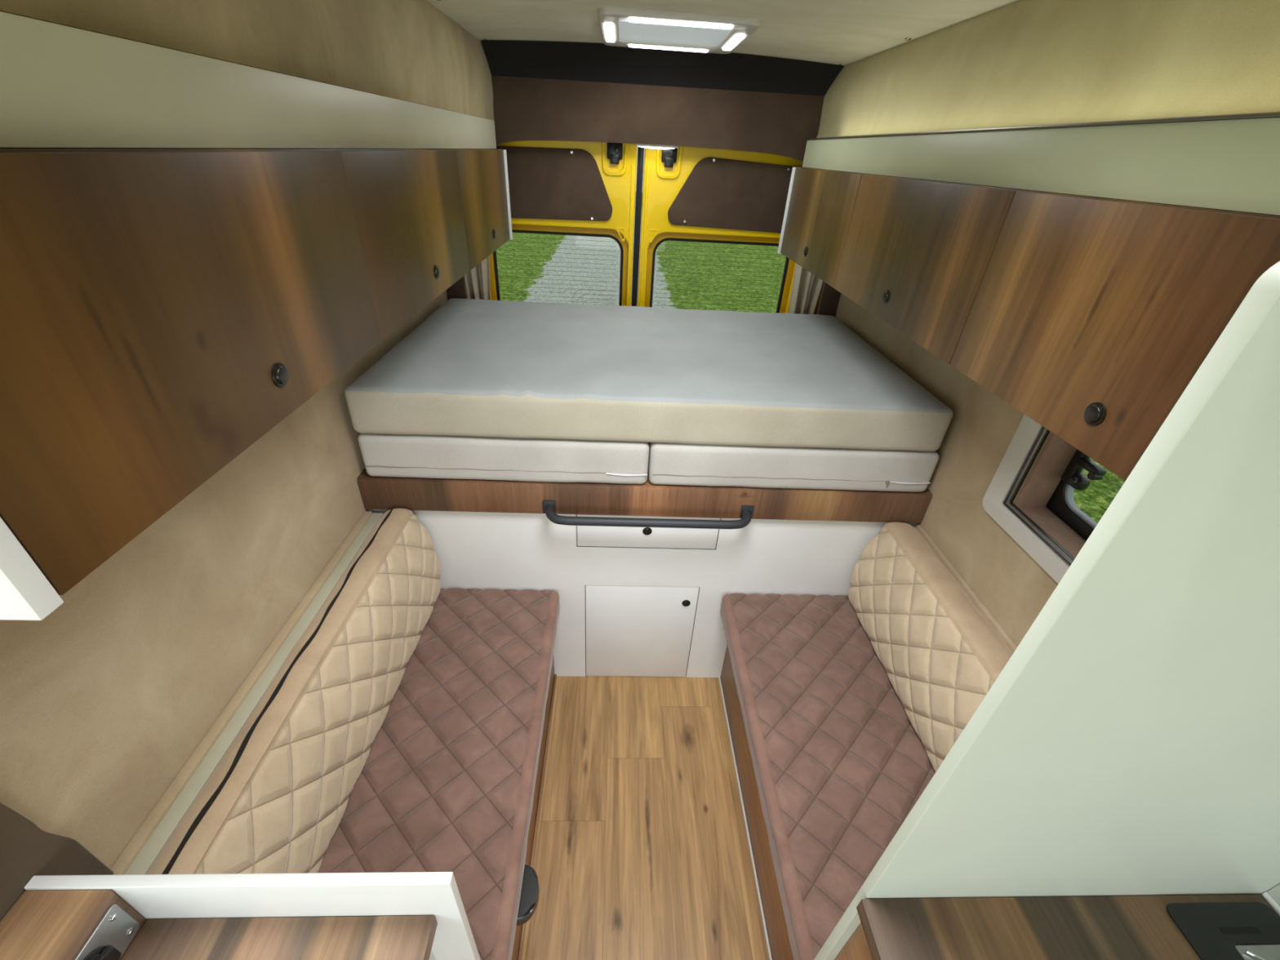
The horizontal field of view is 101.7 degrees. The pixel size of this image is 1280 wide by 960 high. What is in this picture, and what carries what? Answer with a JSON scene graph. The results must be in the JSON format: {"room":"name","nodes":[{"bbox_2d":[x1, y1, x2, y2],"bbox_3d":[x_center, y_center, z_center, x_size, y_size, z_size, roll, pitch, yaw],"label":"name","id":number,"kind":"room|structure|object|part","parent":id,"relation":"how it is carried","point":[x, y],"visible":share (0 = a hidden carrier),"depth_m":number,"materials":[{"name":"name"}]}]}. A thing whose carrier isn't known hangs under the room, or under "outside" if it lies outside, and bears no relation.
{"room":"vehicle interior","nodes":[
{"label":"vehicle interior","id":0,"kind":"room"},
{"bbox_2d":[0,289,447,868],"bbox_3d":[-0.855,-0.019,1.572,0.060,1.866,2.280,2,32,-3],"label":"wall","id":1,"kind":"structure","parent":0,"point":[105,698],"depth_m":0.88,"materials":[{"name":"beige fabric"}]},
{"bbox_2d":[0,802,113,921],"bbox_3d":[-0.795,0.622,0.719,0.012,1.000,0.147,2,32,-3],"label":"panel","id":2,"kind":"object","parent":1,"relation":"attached to","point":[27,851],"visible":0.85,"depth_m":0.67,"materials":[{"name":"brown carpet"}]},
{"bbox_2d":[110,511,382,875],"bbox_3d":[-0.798,0.522,1.261,0.052,0.394,0.979,2,32,-3],"label":"wall ledge","id":3,"kind":"object","parent":1,"relation":"attached to","point":[155,831],"visible":0.32,"depth_m":0.99,"materials":[{"name":"beige fabric"}]},
{"bbox_2d":[0,11,512,620],"bbox_3d":[-0.624,-0.589,1.117,0.322,0.387,1.973,2,32,-3],"label":"upper cabinet","id":4,"kind":"object","parent":1,"relation":"attached to","point":[193,248],"visible":1,"depth_m":0.51,"materials":[{"name":"brown wood"}]},
{"bbox_3d":[-0.601,-0.066,0.293,0.314,0.387,0.020,2,32,-3],"label":"panel","id":5,"kind":"part","parent":4,"relation":"part of","materials":[{"name":"white laminate"}]},
{"bbox_3d":[-0.464,-0.205,0.602,0.018,0.294,0.642,2,32,-3],"label":"cabinet door","id":6,"kind":"part","parent":4,"relation":"part of","materials":[{"name":"brown wood"}]},
{"bbox_3d":[-0.458,-0.134,0.666,0.007,0.031,0.031,2,32,-3],"label":"push knob","id":7,"kind":"part","parent":4,"relation":"part of","materials":[{"name":"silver metal"}]},
{"bbox_3d":[-0.482,-0.552,1.147,0.018,0.294,0.650,2,32,-3],"label":"cabinet door","id":8,"kind":"part","parent":4,"relation":"part of","materials":[{"name":"brown wood"}]},
{"bbox_3d":[-0.476,-0.488,1.223,0.007,0.031,0.031,2,32,-3],"label":"push knob","id":9,"kind":"part","parent":4,"relation":"part of","materials":[{"name":"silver metal"}]},
{"bbox_3d":[-0.499,-0.895,1.688,0.018,0.294,0.632,2,32,-3],"label":"cabinet door","id":10,"kind":"part","parent":4,"relation":"part of","materials":[{"name":"brown wood"}]},
{"bbox_3d":[-0.494,-0.833,1.767,0.007,0.031,0.031,2,32,-3],"label":"push knob","id":11,"kind":"part","parent":4,"relation":"part of","materials":[{"name":"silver metal"}]},
{"bbox_3d":[-0.653,-1.073,1.956,0.322,0.298,0.016,2,32,-3],"label":"panel","id":12,"kind":"part","parent":4,"relation":"part of","materials":[{"name":"white laminate"}]},
{"bbox_2d":[446,275,467,300],"bbox_3d":[-0.822,-0.414,2.522,0.080,1.420,0.025,2,32,-3],"label":"panel","id":13,"kind":"object","parent":1,"relation":"attached to","point":[458,290],"depth_m":2.25,"materials":[{"name":"brown fabric"}]},
{"bbox_2d":[0,0,1279,137],"bbox_3d":[0.122,-0.388,0.291,1.850,0.224,4.100,2,32,-3],"label":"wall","id":14,"kind":"structure","parent":0,"point":[1021,63],"depth_m":0.87,"materials":[{"name":"beige fabric"}]},
{"bbox_2d":[491,75,823,163],"bbox_3d":[0.068,-1.364,1.984,1.232,0.225,0.010,2,32,-3],"label":"panel","id":15,"kind":"object","parent":14,"relation":"attached to","point":[525,108],"visible":0.91,"depth_m":1.97,"materials":[{"name":"brown fabric"}]},
{"bbox_2d":[634,143,678,149],"bbox_3d":[0.064,-1.315,2.046,0.170,0.028,0.044,2,32,-3],"label":"lamp","id":16,"kind":"object","parent":15,"relation":"attached to","point":[647,146],"visible":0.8,"depth_m":2.03,"materials":[{"name":"white"}]},
{"bbox_2d":[520,674,768,959],"bbox_3d":[0.021,1.252,1.347,1.850,0.050,4.130,2,32,-3],"label":"floor","id":17,"kind":"structure","parent":0,"point":[642,851],"depth_m":1.59,"materials":[{"name":"brown wood"}]},
{"bbox_2d":[0,889,437,959],"bbox_3d":[-0.549,1.196,0.476,0.509,0.916,1.051,2,32,-3],"label":"countertop","id":18,"kind":"structure","parent":17,"relation":"on","point":[41,925],"depth_m":0.70,"materials":[{"name":"brown wood"}]},
{"bbox_2d":[73,904,139,959],"bbox_3d":[-0.665,0.608,0.632,0.022,0.074,0.132,2,32,-3],"label":"socket plate","id":19,"kind":"object","parent":18,"relation":"attached to","point":[115,931],"visible":1,"depth_m":0.66,"materials":[{"name":"metal"}]},
{"bbox_2d":[511,656,555,959],"bbox_3d":[-0.544,0.859,1.494,0.604,0.398,0.999,2,32,-3],"label":"bench","id":20,"kind":"object","parent":17,"relation":"on","point":[529,898],"visible":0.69,"depth_m":1.33,"materials":[{"name":"brown wood"}]},
{"bbox_2d":[318,587,559,959],"bbox_3d":[-0.519,0.659,1.369,0.520,0.074,0.994,2,32,-3],"label":"seat cushion","id":21,"kind":"object","parent":20,"relation":"on","point":[446,782],"visible":0.68,"depth_m":1.27,"materials":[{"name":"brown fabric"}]},
{"bbox_2d":[145,508,440,874],"bbox_3d":[-0.702,0.480,1.239,0.151,0.345,0.973,2,32,-3],"label":"backrest cushion","id":22,"kind":"object","parent":21,"relation":"on","point":[275,802],"visible":0.92,"depth_m":1.07,"materials":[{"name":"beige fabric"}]},
{"bbox_2d":[357,467,932,677],"bbox_3d":[0.003,0.157,2.181,1.723,0.904,1.087,2,32,-3],"label":"base cabinet","id":23,"kind":"object","parent":17,"relation":"on","point":[641,575],"visible":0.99,"depth_m":1.70,"materials":[{"name":"white laminate"}]},
{"bbox_2d":[358,432,648,484],"bbox_3d":[-0.392,-0.225,1.767,0.820,0.143,0.662,2,32,-3],"label":"mattress","id":24,"kind":"object","parent":23,"relation":"on","point":[403,455],"visible":0.32,"depth_m":1.49,"materials":[{"name":"grey fabric"}]},
{"bbox_3d":[-0.003,0.565,1.928,0.391,0.480,0.016,2,32,-3],"label":"cabinet door","id":25,"kind":"part","parent":23,"relation":"part of","materials":[{"name":"white laminate"}]},
{"bbox_3d":[0.023,0.164,1.661,0.030,0.030,0.007,2,32,-3],"label":"push knob","id":26,"kind":"part","parent":23,"relation":"part of","materials":[{"name":"brown metal"}]},
{"bbox_3d":[0.028,0.110,1.556,0.622,0.029,0.081,2,32,-3],"label":"grab handle","id":27,"kind":"part","parent":23,"relation":"part of","materials":[{"name":"grey metal"}]},
{"bbox_3d":[0.026,0.158,1.670,0.451,0.139,0.016,2,32,-3],"label":"drawer","id":28,"kind":"part","parent":23,"relation":"part of","materials":[{"name":"white laminate"}]},
{"bbox_3d":[0.163,0.435,1.838,0.030,0.030,0.007,2,32,-3],"label":"push knob","id":29,"kind":"part","parent":23,"relation":"part of","materials":[{"name":"brown metal"}]},
{"bbox_2d":[648,442,938,492],"bbox_3d":[0.446,-0.200,1.807,0.857,0.143,0.662,2,32,-3],"label":"mattress","id":30,"kind":"object","parent":23,"relation":"on","point":[668,464],"visible":0.37,"depth_m":1.53,"materials":[{"name":"grey fabric"}]},
{"bbox_2d":[344,298,953,451],"bbox_3d":[0.033,-0.424,1.851,1.665,0.148,0.998,2,32,-3],"label":"mattress","id":31,"kind":"object","parent":30,"relation":"on","point":[473,367],"visible":1,"depth_m":1.50,"materials":[{"name":"grey fabric"}]},
{"bbox_2d":[24,261,1279,959],"bbox_3d":[0.069,0.590,0.741,1.711,1.720,0.018,2,32,-3],"label":"wall","id":32,"kind":"structure","parent":17,"relation":"on","point":[1128,744],"depth_m":0.54,"materials":[{"name":"grey laminate"}]},
{"bbox_2d":[517,674,556,959],"bbox_3d":[-0.314,1.025,1.616,0.007,0.012,0.986,2,32,-3],"label":"baseboard","id":33,"kind":"structure","parent":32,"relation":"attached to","point":[555,676],"depth_m":1.64,"materials":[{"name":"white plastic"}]},
{"bbox_2d":[718,675,772,959],"bbox_3d":[0.328,1.044,1.649,0.006,0.010,0.986,2,32,-3],"label":"baseboard","id":34,"kind":"structure","parent":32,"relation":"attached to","point":[719,677],"depth_m":1.59,"materials":[{"name":"white plastic"}]},
{"bbox_2d":[720,644,793,959],"bbox_3d":[0.609,0.892,1.553,0.536,0.398,0.999,2,32,-3],"label":"bench","id":35,"kind":"object","parent":17,"relation":"on","point":[775,924],"visible":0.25,"depth_m":1.52,"materials":[{"name":"brown wood"}]},
{"bbox_2d":[720,593,935,959],"bbox_3d":[0.575,0.691,1.425,0.568,0.074,0.994,2,32,-3],"label":"seat cushion","id":36,"kind":"object","parent":35,"relation":"on","point":[840,763],"visible":0.71,"depth_m":1.35,"materials":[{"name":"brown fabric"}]},
{"bbox_2d":[848,522,1012,772],"bbox_3d":[0.797,0.525,1.316,0.150,0.340,0.971,2,32,-3],"label":"backrest cushion","id":37,"kind":"object","parent":36,"relation":"on","point":[939,655],"visible":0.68,"depth_m":1.38,"materials":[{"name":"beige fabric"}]},
{"bbox_2d":[835,884,1279,959],"bbox_3d":[0.630,0.942,0.350,0.612,1.600,1.048,2,32,-3],"label":"countertop","id":38,"kind":"structure","parent":17,"relation":"on","point":[1106,927],"depth_m":0.72,"materials":[{"name":"brown wood"}]},
{"bbox_2d":[1166,902,1279,959],"bbox_3d":[0.835,0.682,0.642,0.160,0.008,0.266,2,32,-3],"label":"sink","id":39,"kind":"object","parent":38,"relation":"in","point":[1213,930],"visible":1,"depth_m":0.73,"materials":[{"name":"black glass"}]},
{"bbox_3d":[0.956,0.580,0.131,0.004,0.722,1.048,2,32,-3],"label":"splash panel","id":40,"kind":"part","parent":38,"relation":"part of","materials":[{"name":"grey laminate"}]},
{"bbox_2d":[493,120,823,314],"bbox_3d":[0.018,-0.728,2.528,1.850,2.130,0.044,2,32,-3],"label":"wall","id":41,"kind":"structure","parent":0,"point":[820,295],"depth_m":2.46,"materials":[{"name":"beige fabric"}]},
{"bbox_2d":[489,129,637,306],"bbox_3d":[-0.428,-0.683,2.518,0.754,1.673,0.082,3,32,-1],"label":"door","id":42,"kind":"structure","parent":41,"relation":"in","point":[556,187],"depth_m":2.17,"materials":[{"name":"yellow paint"}]},
{"bbox_2d":[464,255,490,300],"bbox_3d":[-0.720,-0.999,2.232,0.180,0.687,0.043,2,32,-3],"label":"curtain","id":43,"kind":"object","parent":42,"relation":"hanging from","point":[477,282],"visible":0.14,"depth_m":2.31,"materials":[{"name":"fabric"}]},
{"bbox_3d":[-0.393,-1.217,2.150,0.562,0.265,0.010,2,32,-3],"label":"trim","id":44,"kind":"part","parent":42,"relation":"part of","materials":[{"name":"brown fabric"}]},
{"bbox_2d":[631,146,644,306],"bbox_3d":[-0.037,-0.664,2.524,0.026,1.660,0.027,2,32,-3],"label":"seal","id":45,"kind":"object","parent":42,"relation":"attached to","point":[640,150],"depth_m":2.24,"materials":[{"name":"black rubber"}]},
{"bbox_2d":[637,146,802,313],"bbox_3d":[0.366,-0.655,2.550,0.778,1.673,0.074,2,32,-3],"label":"door","id":46,"kind":"structure","parent":41,"relation":"in","point":[690,193],"depth_m":2.20,"materials":[{"name":"yellow paint"}]},
{"bbox_3d":[0.413,-1.193,2.191,0.582,0.266,0.010,2,32,-3],"label":"trim","id":47,"kind":"part","parent":46,"relation":"part of","materials":[{"name":"brown fabric"}]},
{"bbox_2d":[426,0,1019,66],"bbox_3d":[0.139,-0.504,0.217,1.330,0.069,4.100,2,32,-3],"label":"ceiling","id":48,"kind":"structure","parent":0,"point":[844,33],"depth_m":1.34,"materials":[{"name":"beige fabric"}]},
{"bbox_2d":[480,40,843,96],"bbox_3d":[0.084,-1.464,1.855,1.244,0.100,0.129,2,32,-3],"label":"panel","id":49,"kind":"object","parent":48,"relation":"attached to","point":[560,60],"visible":0.9,"depth_m":1.85,"materials":[{"name":"black fabric"}]},
{"bbox_2d":[598,6,760,53],"bbox_3d":[0.098,-1.308,1.530,0.421,0.020,0.490,2,32,-3],"label":"skylight","id":50,"kind":"object","parent":48,"relation":"attached to","point":[637,28],"visible":1,"depth_m":1.47,"materials":[{"name":"white plastic"}]},
{"bbox_3d":[0.096,-1.310,1.526,0.318,0.004,0.329,2,32,-3],"label":"frosted pane","id":51,"kind":"part","parent":50,"relation":"part of","materials":[{"name":"white plastic"}]},
{"bbox_2d":[787,263,822,314],"bbox_3d":[0.757,-0.955,2.305,0.180,0.687,0.042,2,32,-3],"label":"curtain","id":52,"kind":"object","parent":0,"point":[806,286],"visible":0.35,"depth_m":2.37,"materials":[{"name":"fabric"}]},
{"bbox_2d":[835,293,1279,891],"bbox_3d":[0.959,0.519,0.894,0.075,1.866,4.100,2,32,-3],"label":"wall","id":53,"kind":"structure","parent":0,"point":[1011,585],"depth_m":1.43,"materials":[{"name":"beige fabric"}]},
{"bbox_2d":[816,281,840,316],"bbox_3d":[0.820,-0.367,2.605,0.080,1.420,0.025,2,32,-3],"label":"panel","id":54,"kind":"object","parent":53,"relation":"attached to","point":[829,299],"depth_m":2.32,"materials":[{"name":"brown fabric"}]},
{"bbox_2d":[914,524,1017,654],"bbox_3d":[0.883,0.570,1.346,0.028,0.394,0.979,2,32,-3],"label":"wall ledge","id":55,"kind":"object","parent":53,"relation":"attached to","point":[970,593],"visible":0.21,"depth_m":1.41,"materials":[{"name":"beige fabric"}]},
{"bbox_2d":[777,111,1279,480],"bbox_3d":[0.763,-0.558,1.194,0.346,0.388,1.939,2,32,-3],"label":"upper cabinet","id":56,"kind":"object","parent":53,"relation":"attached to","point":[1083,275],"visible":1,"depth_m":0.76,"materials":[{"name":"brown wood"}]},
{"bbox_3d":[0.735,-1.033,2.027,0.346,0.298,0.016,2,32,-3],"label":"panel","id":57,"kind":"part","parent":56,"relation":"part of","materials":[{"name":"white laminate"}]},
{"bbox_3d":[0.570,-0.788,1.797,0.007,0.031,0.031,2,32,-3],"label":"push knob","id":58,"kind":"part","parent":56,"relation":"part of","materials":[{"name":"brown metal"}]},
{"bbox_3d":[0.587,-0.864,1.744,0.018,0.294,0.631,2,32,-3],"label":"cabinet door","id":59,"kind":"part","parent":56,"relation":"part of","materials":[{"name":"brown wood"}]},
{"bbox_3d":[0.588,-0.439,1.248,0.007,0.031,0.031,2,32,-3],"label":"push knob","id":60,"kind":"part","parent":56,"relation":"part of","materials":[{"name":"brown metal"}]},
{"bbox_3d":[0.604,-0.520,1.202,0.018,0.294,0.648,2,32,-3],"label":"cabinet door","id":61,"kind":"part","parent":56,"relation":"part of","materials":[{"name":"brown wood"}]},
{"bbox_3d":[0.645,-0.724,1.085,0.028,0.004,1.939,2,32,-3],"label":"rail","id":62,"kind":"part","parent":56,"relation":"part of","materials":[{"name":"metal"}]},
{"bbox_3d":[0.606,-0.088,0.696,0.007,0.031,0.031,2,32,-3],"label":"push knob","id":63,"kind":"part","parent":56,"relation":"part of","materials":[{"name":"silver metal"}]},
{"bbox_3d":[0.622,-0.176,0.660,0.018,0.294,0.634,2,32,-3],"label":"cabinet door","id":64,"kind":"part","parent":56,"relation":"part of","materials":[{"name":"brown wood"}]},
{"bbox_2d":[982,414,1106,584],"bbox_3d":[0.975,0.097,0.942,0.115,0.425,0.772,2,32,-3],"label":"window","id":65,"kind":"structure","parent":53,"relation":"in","point":[1045,519],"depth_m":1.22,"materials":[{"name":"plastic"}]},
{"bbox_3d":[1.014,0.089,0.950,0.014,0.390,0.652,2,32,-3],"label":"frame","id":66,"kind":"part","parent":65,"relation":"part of","materials":[{"name":"black plastic"}]},
{"label":"outside","id":67,"kind":"structure","parent":0,"visible":0},
{"bbox_2d":[496,191,1125,523],"bbox_3d":[-0.123,2.025,1.282,80.000,0.001,80.000,2,32,-3],"label":"ground","id":68,"kind":"structure","parent":67,"point":[1095,500],"depth_m":11.75,"materials":[{"name":"green plant"}]}
]}

